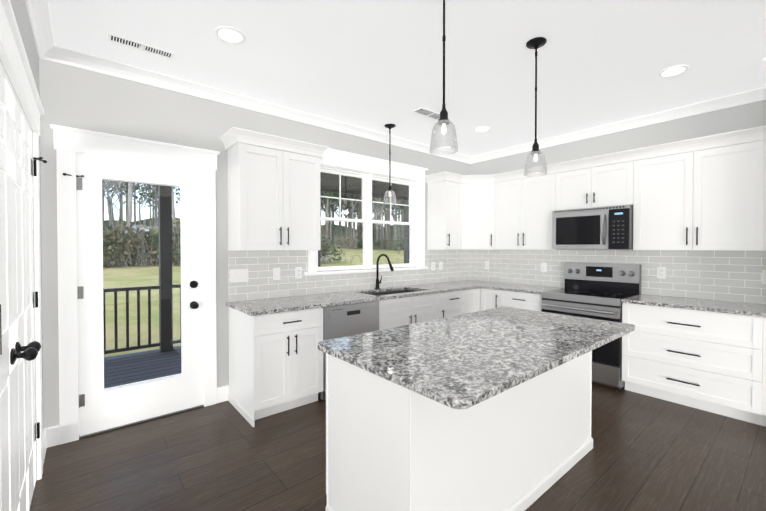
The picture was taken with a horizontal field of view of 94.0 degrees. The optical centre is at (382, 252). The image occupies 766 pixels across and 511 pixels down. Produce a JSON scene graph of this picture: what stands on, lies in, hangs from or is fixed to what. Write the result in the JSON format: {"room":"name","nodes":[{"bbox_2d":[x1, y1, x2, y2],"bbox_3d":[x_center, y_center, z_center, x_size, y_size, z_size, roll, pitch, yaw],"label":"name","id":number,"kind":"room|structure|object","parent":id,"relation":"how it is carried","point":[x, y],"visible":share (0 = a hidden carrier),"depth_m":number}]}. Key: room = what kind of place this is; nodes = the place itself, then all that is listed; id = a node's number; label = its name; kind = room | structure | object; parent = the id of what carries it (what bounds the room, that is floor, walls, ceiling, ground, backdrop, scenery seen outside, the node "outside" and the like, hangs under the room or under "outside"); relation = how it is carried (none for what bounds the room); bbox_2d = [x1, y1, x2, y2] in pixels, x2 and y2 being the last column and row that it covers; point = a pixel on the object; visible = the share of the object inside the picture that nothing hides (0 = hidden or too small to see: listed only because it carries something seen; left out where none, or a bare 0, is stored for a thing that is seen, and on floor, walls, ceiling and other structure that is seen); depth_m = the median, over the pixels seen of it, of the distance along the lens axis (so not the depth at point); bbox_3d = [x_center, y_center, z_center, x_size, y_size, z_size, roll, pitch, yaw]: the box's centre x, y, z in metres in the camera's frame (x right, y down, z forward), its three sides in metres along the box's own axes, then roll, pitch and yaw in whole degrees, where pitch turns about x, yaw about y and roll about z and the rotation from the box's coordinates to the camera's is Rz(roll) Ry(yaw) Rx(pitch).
{"room":"kitchen","nodes":[
{"label":"kitchen","id":0,"kind":"room"},
{"bbox_2d":[0,0,43,480],"bbox_3d":[0.040,0.008,-0.544,0.170,2.740,7.600,-1,1,-40],"label":"wall","id":1,"kind":"structure","parent":0,"point":[20,11],"depth_m":2.08},
{"bbox_2d":[0,68,46,510],"bbox_3d":[-1.552,0.330,1.534,0.114,2.027,1.588,-1,1,-40],"label":"interior door","id":2,"kind":"structure","parent":1,"relation":"in","point":[20,347],"depth_m":1.55},
{"bbox_2d":[25,0,56,60],"bbox_3d":[0.137,-1.320,-0.482,0.078,0.084,7.599,-1,1,-40],"label":"crown molding","id":3,"kind":"structure","parent":1,"relation":"attached to","point":[39,17],"depth_m":2.15},
{"bbox_2d":[43,427,51,463],"bbox_3d":[-2.204,1.274,2.325,0.030,0.133,0.342,-1,1,-40],"label":"baseboard","id":4,"kind":"structure","parent":1,"relation":"attached to","point":[51,436],"depth_m":2.44},
{"bbox_2d":[0,0,219,479],"bbox_3d":[-1.050,0.244,1.673,1.286,2.212,3.099,-1,1,-40],"label":"door frame","id":5,"kind":"structure","parent":1,"relation":"attached to","point":[70,143],"depth_m":2.51},
{"bbox_2d":[39,58,469,429],"bbox_3d":[-0.544,0.200,4.014,11.062,3.240,0.150,-1,1,-40],"label":"wall","id":6,"kind":"structure","parent":0,"point":[76,97],"depth_m":2.82},
{"bbox_2d":[63,154,203,438],"bbox_3d":[-1.908,0.315,2.805,0.892,2.039,0.185,-1,1,-40],"label":"exterior door","id":7,"kind":"structure","parent":6,"relation":"in","point":[102,409],"depth_m":2.76},
{"bbox_2d":[53,46,472,163],"bbox_3d":[-0.435,-1.376,3.934,4.670,0.084,0.078,-1,1,-40],"label":"crown molding","id":8,"kind":"structure","parent":6,"relation":"attached to","point":[66,56],"depth_m":3.13},
{"bbox_2d":[224,129,323,250],"bbox_3d":[-0.997,-0.517,3.318,0.762,0.997,0.323,-1,1,-40],"label":"upper cabinet","id":9,"kind":"object","parent":6,"relation":"attached to","point":[274,182],"depth_m":3.14},
{"bbox_2d":[228,250,471,301],"bbox_3d":[-0.027,0.199,4.341,3.547,0.462,0.007,-1,1,-40],"label":"backsplash","id":10,"kind":"structure","parent":6,"relation":"attached to","point":[457,264],"depth_m":3.71},
{"bbox_2d":[230,269,247,282],"bbox_3d":[-1.310,0.212,3.258,0.164,0.118,0.016,-1,1,-40],"label":"switch plate","id":11,"kind":"object","parent":10,"relation":"attached to","point":[238,275],"visible":1,"depth_m":3.25},
{"bbox_2d":[273,268,279,279],"bbox_3d":[-1.036,0.209,3.486,0.072,0.118,0.016,-1,1,-40],"label":"switch plate","id":12,"kind":"object","parent":10,"relation":"attached to","point":[276,273],"visible":1,"depth_m":3.49},
{"bbox_2d":[295,267,301,278],"bbox_3d":[-0.859,0.207,3.639,0.072,0.118,0.007,-1,1,-40],"label":"electrical outlet plate","id":13,"kind":"object","parent":10,"relation":"attached to","point":[298,272],"visible":1,"depth_m":3.63},
{"bbox_2d":[431,262,434,270],"bbox_3d":[0.696,0.190,4.933,0.072,0.118,0.007,-1,1,-40],"label":"electrical outlet plate","id":14,"kind":"object","parent":10,"relation":"attached to","point":[432,266],"visible":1,"depth_m":4.92},
{"bbox_2d":[439,262,442,269],"bbox_3d":[0.822,0.189,5.032,0.072,0.118,0.016,-1,1,-40],"label":"switch plate","id":15,"kind":"object","parent":10,"relation":"attached to","point":[440,265],"visible":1,"depth_m":5.03},
{"bbox_2d":[320,172,408,200],"bbox_3d":[-1.518,-1.170,4.981,13.000,0.145,2.590,-1,1,-40],"label":"porch ceiling","id":16,"kind":"structure","parent":6,"relation":"attached to","point":[331,179],"depth_m":6.39},
{"bbox_2d":[304,148,427,274],"bbox_3d":[-0.147,-0.446,4.301,1.825,1.345,0.194,-1,1,-40],"label":"double-hung window","id":17,"kind":"structure","parent":6,"relation":"in","point":[366,220],"depth_m":4.29},
{"bbox_2d":[425,171,459,248],"bbox_3d":[0.867,-0.537,4.845,0.381,0.997,0.360,-1,1,-40],"label":"upper cabinet","id":18,"kind":"object","parent":6,"relation":"attached to","point":[443,208],"depth_m":4.72},
{"bbox_2d":[460,174,495,248],"bbox_3d":[1.291,-0.539,4.996,0.669,0.997,0.670,-1,1,-40],"label":"upper cabinet","id":19,"kind":"object","parent":6,"relation":"attached to","point":[477,192],"depth_m":4.81},
{"bbox_2d":[29,382,765,510],"bbox_3d":[1.935,1.418,1.052,5.062,0.120,7.900,-1,1,-40],"label":"floor","id":20,"kind":"structure","parent":0,"point":[647,453],"depth_m":2.26},
{"bbox_2d":[228,307,322,426],"bbox_3d":[-0.956,0.904,3.171,0.610,0.854,0.628,-1,1,-40],"label":"base cabinet","id":21,"kind":"object","parent":20,"relation":"on","point":[276,361],"depth_m":2.92},
{"bbox_2d":[226,280,505,315],"bbox_3d":[0.168,0.546,4.085,3.562,0.224,0.640,-1,1,-40],"label":"countertop","id":22,"kind":"structure","parent":21,"relation":"on","point":[274,305],"depth_m":3.50},
{"bbox_2d":[375,254,393,288],"bbox_3d":[0.028,0.224,4.128,0.093,0.418,0.314,-1,1,-40],"label":"faucet","id":23,"kind":"object","parent":22,"relation":"on","point":[378,282],"visible":1,"depth_m":4.20},
{"bbox_2d":[318,301,378,400],"bbox_3d":[-0.465,0.901,3.547,0.618,0.850,0.608,-1,1,-40],"label":"dishwasher","id":24,"kind":"object","parent":20,"relation":"on","point":[339,321],"visible":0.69,"depth_m":3.27},
{"bbox_2d":[379,304,443,329],"bbox_3d":[0.127,1.009,4.074,0.957,0.620,0.628,-1,1,-40],"label":"base cabinet","id":25,"kind":"object","parent":20,"relation":"on","point":[388,317],"depth_m":3.73},
{"bbox_2d":[396,289,463,317],"bbox_3d":[0.628,0.887,4.490,0.585,0.854,0.628,-1,1,-40],"label":"base cabinet","id":26,"kind":"object","parent":20,"relation":"on","point":[450,303],"depth_m":4.09},
{"bbox_2d":[325,351,592,510],"bbox_3d":[0.568,0.917,2.123,1.742,0.854,0.633,-1,1,-40],"label":"kitchen island","id":27,"kind":"object","parent":20,"relation":"on","point":[487,410],"depth_m":1.65},
{"bbox_2d":[317,307,634,414],"bbox_3d":[0.626,0.476,2.046,1.775,0.030,0.932,-1,1,-40],"label":"island countertop","id":28,"kind":"structure","parent":27,"relation":"on","point":[459,363],"depth_m":1.71},
{"bbox_2d":[464,288,483,313],"bbox_3d":[0.940,0.884,4.704,0.390,0.854,0.698,-1,1,-40],"label":"base cabinet","id":29,"kind":"object","parent":20,"relation":"on","point":[473,298],"depth_m":4.52},
{"bbox_2d":[484,289,503,309],"bbox_3d":[1.578,0.885,4.661,0.681,0.854,0.365,-1,1,-40],"label":"base cabinet","id":30,"kind":"object","parent":20,"relation":"on","point":[492,298],"depth_m":4.46},
{"bbox_2d":[504,291,541,310],"bbox_3d":[1.826,0.888,4.404,0.628,0.854,0.586,-1,1,-40],"label":"base cabinet","id":31,"kind":"object","parent":20,"relation":"on","point":[529,301],"depth_m":4.15},
{"bbox_2d":[482,283,564,293],"bbox_3d":[1.756,0.444,4.460,0.640,0.030,0.776,-1,1,-40],"label":"countertop","id":32,"kind":"structure","parent":31,"relation":"on","point":[525,288],"depth_m":4.38},
{"bbox_2d":[541,262,640,389],"bbox_3d":[2.217,0.725,3.844,0.719,1.195,0.757,-1,1,-40],"label":"range","id":33,"kind":"object","parent":20,"relation":"on","point":[599,291],"visible":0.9,"depth_m":3.74},
{"bbox_2d":[622,303,765,426],"bbox_3d":[2.819,0.903,3.211,0.628,0.854,0.978,-1,1,-40],"label":"base cabinet","id":34,"kind":"object","parent":20,"relation":"on","point":[712,362],"depth_m":2.97},
{"bbox_2d":[621,294,765,316],"bbox_3d":[2.808,0.460,3.199,0.638,0.030,0.980,-1,1,-40],"label":"countertop","id":35,"kind":"structure","parent":34,"relation":"on","point":[731,307],"depth_m":3.10},
{"bbox_2d":[47,0,765,156],"bbox_3d":[1.935,-1.442,1.015,5.062,0.120,7.900,-1,1,-40],"label":"ceiling","id":36,"kind":"structure","parent":0,"point":[375,65],"depth_m":2.53},
{"bbox_2d":[107,33,173,58],"bbox_3d":[-1.635,-1.395,2.422,0.370,0.008,0.085,-1,1,-40],"label":"ceiling vent","id":37,"kind":"object","parent":36,"relation":"in","point":[135,44],"visible":1,"depth_m":2.41},
{"bbox_2d":[214,26,245,43],"bbox_3d":[-0.982,-1.394,2.294,0.188,0.008,0.188,-1,1,-40],"label":"recessed light","id":38,"kind":"object","parent":36,"relation":"in","point":[228,34],"visible":1,"depth_m":2.28},
{"bbox_2d":[384,124,395,204],"bbox_3d":[0.078,-0.980,3.996,0.144,0.877,0.144,-1,1,-40],"label":"pendant light","id":39,"kind":"object","parent":36,"relation":"hanging from","point":[389,190],"visible":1,"depth_m":3.99},
{"bbox_2d":[412,107,439,119],"bbox_3d":[0.485,-1.411,3.643,0.400,0.008,0.130,-1,1,-40],"label":"ceiling vent","id":40,"kind":"object","parent":36,"relation":"in","point":[428,113],"visible":0.9,"depth_m":3.61},
{"bbox_2d":[430,0,457,154],"bbox_3d":[0.309,-0.953,1.808,0.144,0.877,0.144,-1,1,-40],"label":"pendant light","id":41,"kind":"object","parent":36,"relation":"hanging from","point":[444,121],"visible":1,"depth_m":1.80},
{"bbox_2d":[473,126,489,131],"bbox_3d":[1.136,-1.417,4.100,0.188,0.008,0.188,-1,1,-40],"label":"recessed light","id":42,"kind":"object","parent":36,"relation":"in","point":[481,128],"visible":1,"depth_m":4.09},
{"bbox_2d":[524,37,546,176],"bbox_3d":[1.021,-0.960,2.384,0.144,0.877,0.144,-1,1,-40],"label":"pendant light","id":43,"kind":"object","parent":36,"relation":"hanging from","point":[536,43],"visible":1,"depth_m":2.37},
{"bbox_2d":[658,65,688,76],"bbox_3d":[2.246,-1.400,2.762,0.188,0.008,0.188,-1,1,-40],"label":"recessed light","id":44,"kind":"object","parent":36,"relation":"in","point":[673,71],"visible":1,"depth_m":2.75},
{"bbox_2d":[470,99,765,303],"bbox_3d":[3.823,-0.032,2.604,0.150,2.740,7.600,-1,1,-40],"label":"wall","id":45,"kind":"structure","parent":0,"point":[741,117],"depth_m":3.83},
{"bbox_2d":[496,169,527,249],"bbox_3d":[1.724,-0.535,4.717,0.360,0.997,0.519,-1,1,-40],"label":"upper cabinet","id":46,"kind":"object","parent":45,"relation":"attached to","point":[512,186],"depth_m":4.58},
{"bbox_2d":[528,163,566,249],"bbox_3d":[1.980,-0.531,4.439,0.323,0.997,0.475,-1,1,-40],"label":"upper cabinet","id":47,"kind":"object","parent":45,"relation":"attached to","point":[541,188],"depth_m":4.29},
{"bbox_2d":[556,149,635,209],"bbox_3d":[2.378,-0.754,3.959,0.323,0.540,0.767,-1,1,-40],"label":"upper cabinet","id":48,"kind":"object","parent":45,"relation":"attached to","point":[604,180],"depth_m":3.81},
{"bbox_2d":[552,205,632,248],"bbox_3d":[2.316,-0.256,3.915,0.478,0.441,0.757,-1,1,-40],"label":"microwave","id":49,"kind":"object","parent":48,"relation":"attached to","point":[608,227],"visible":0.98,"depth_m":3.75},
{"bbox_2d":[472,250,765,303],"bbox_3d":[2.355,0.200,4.247,0.007,0.462,3.180,-1,1,-40],"label":"backsplash","id":50,"kind":"structure","parent":45,"relation":"attached to","point":[736,276],"depth_m":3.64},
{"bbox_2d":[485,261,488,268],"bbox_3d":[1.523,0.186,5.234,0.007,0.118,0.072,-1,1,-40],"label":"electrical outlet plate","id":51,"kind":"object","parent":50,"relation":"attached to","point":[486,264],"visible":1,"depth_m":5.23},
{"bbox_2d":[541,263,546,271],"bbox_3d":[2.064,0.195,4.585,0.007,0.118,0.072,-1,1,-40],"label":"electrical outlet plate","id":52,"kind":"object","parent":50,"relation":"attached to","point":[543,267],"visible":1,"depth_m":4.58},
{"bbox_2d":[657,267,665,278],"bbox_3d":[2.845,0.207,3.646,0.007,0.118,0.072,-1,1,-40],"label":"electrical outlet plate","id":53,"kind":"object","parent":50,"relation":"attached to","point":[661,272],"visible":1,"depth_m":3.64},
{"bbox_2d":[762,270,765,283],"bbox_3d":[3.321,0.214,3.075,0.007,0.118,0.072,-1,1,-40],"label":"electrical outlet plate","id":54,"kind":"object","parent":50,"relation":"attached to","point":[763,276],"visible":1,"depth_m":3.09},
{"bbox_2d":[473,88,764,162],"bbox_3d":[2.357,-1.379,4.168,0.078,0.084,3.094,-1,1,-40],"label":"crown molding","id":55,"kind":"structure","parent":45,"relation":"attached to","point":[755,95],"depth_m":3.74},
{"bbox_2d":[633,125,765,250],"bbox_3d":[2.936,-0.517,3.291,0.323,0.997,0.979,-1,1,-40],"label":"upper cabinet","id":56,"kind":"object","parent":45,"relation":"attached to","point":[706,193],"depth_m":3.16},
{"bbox_2d":[763,59,765,98],"bbox_3d":[3.043,-1.361,2.761,0.663,0.084,0.104,-1,1,-40],"label":"crown molding","id":57,"kind":"structure","parent":45,"relation":"attached to","point":[764,60],"depth_m":2.67},
{"label":"outside","id":58,"kind":"structure","parent":0,"visible":0},
{"bbox_2d":[104,345,180,388],"bbox_3d":[-1.422,1.551,4.901,13.000,0.415,2.290,-1,1,-40],"label":"porch deck","id":59,"kind":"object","parent":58,"point":[175,357],"depth_m":4.23},
{"bbox_2d":[103,185,408,353],"bbox_3d":[-2.105,0.116,5.648,11.690,2.434,0.140,-1,1,-40],"label":"porch railing","id":60,"kind":"object","parent":59,"relation":"on","point":[167,209],"depth_m":4.84},
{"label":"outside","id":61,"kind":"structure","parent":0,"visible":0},
{"bbox_2d":[103,246,403,356],"bbox_3d":[-18.683,-1.199,45.142,200.000,4.888,126.600,-1,1,-40],"label":"lawn","id":62,"kind":"structure","parent":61,"point":[134,273],"depth_m":11.08},
{"bbox_2d":[102,180,403,267],"bbox_3d":[-15.003,-10.601,56.488,97.315,22.242,65.779,-1,1,-40],"label":"trees","id":63,"kind":"object","parent":62,"relation":"on","point":[133,254],"depth_m":49.39}
]}

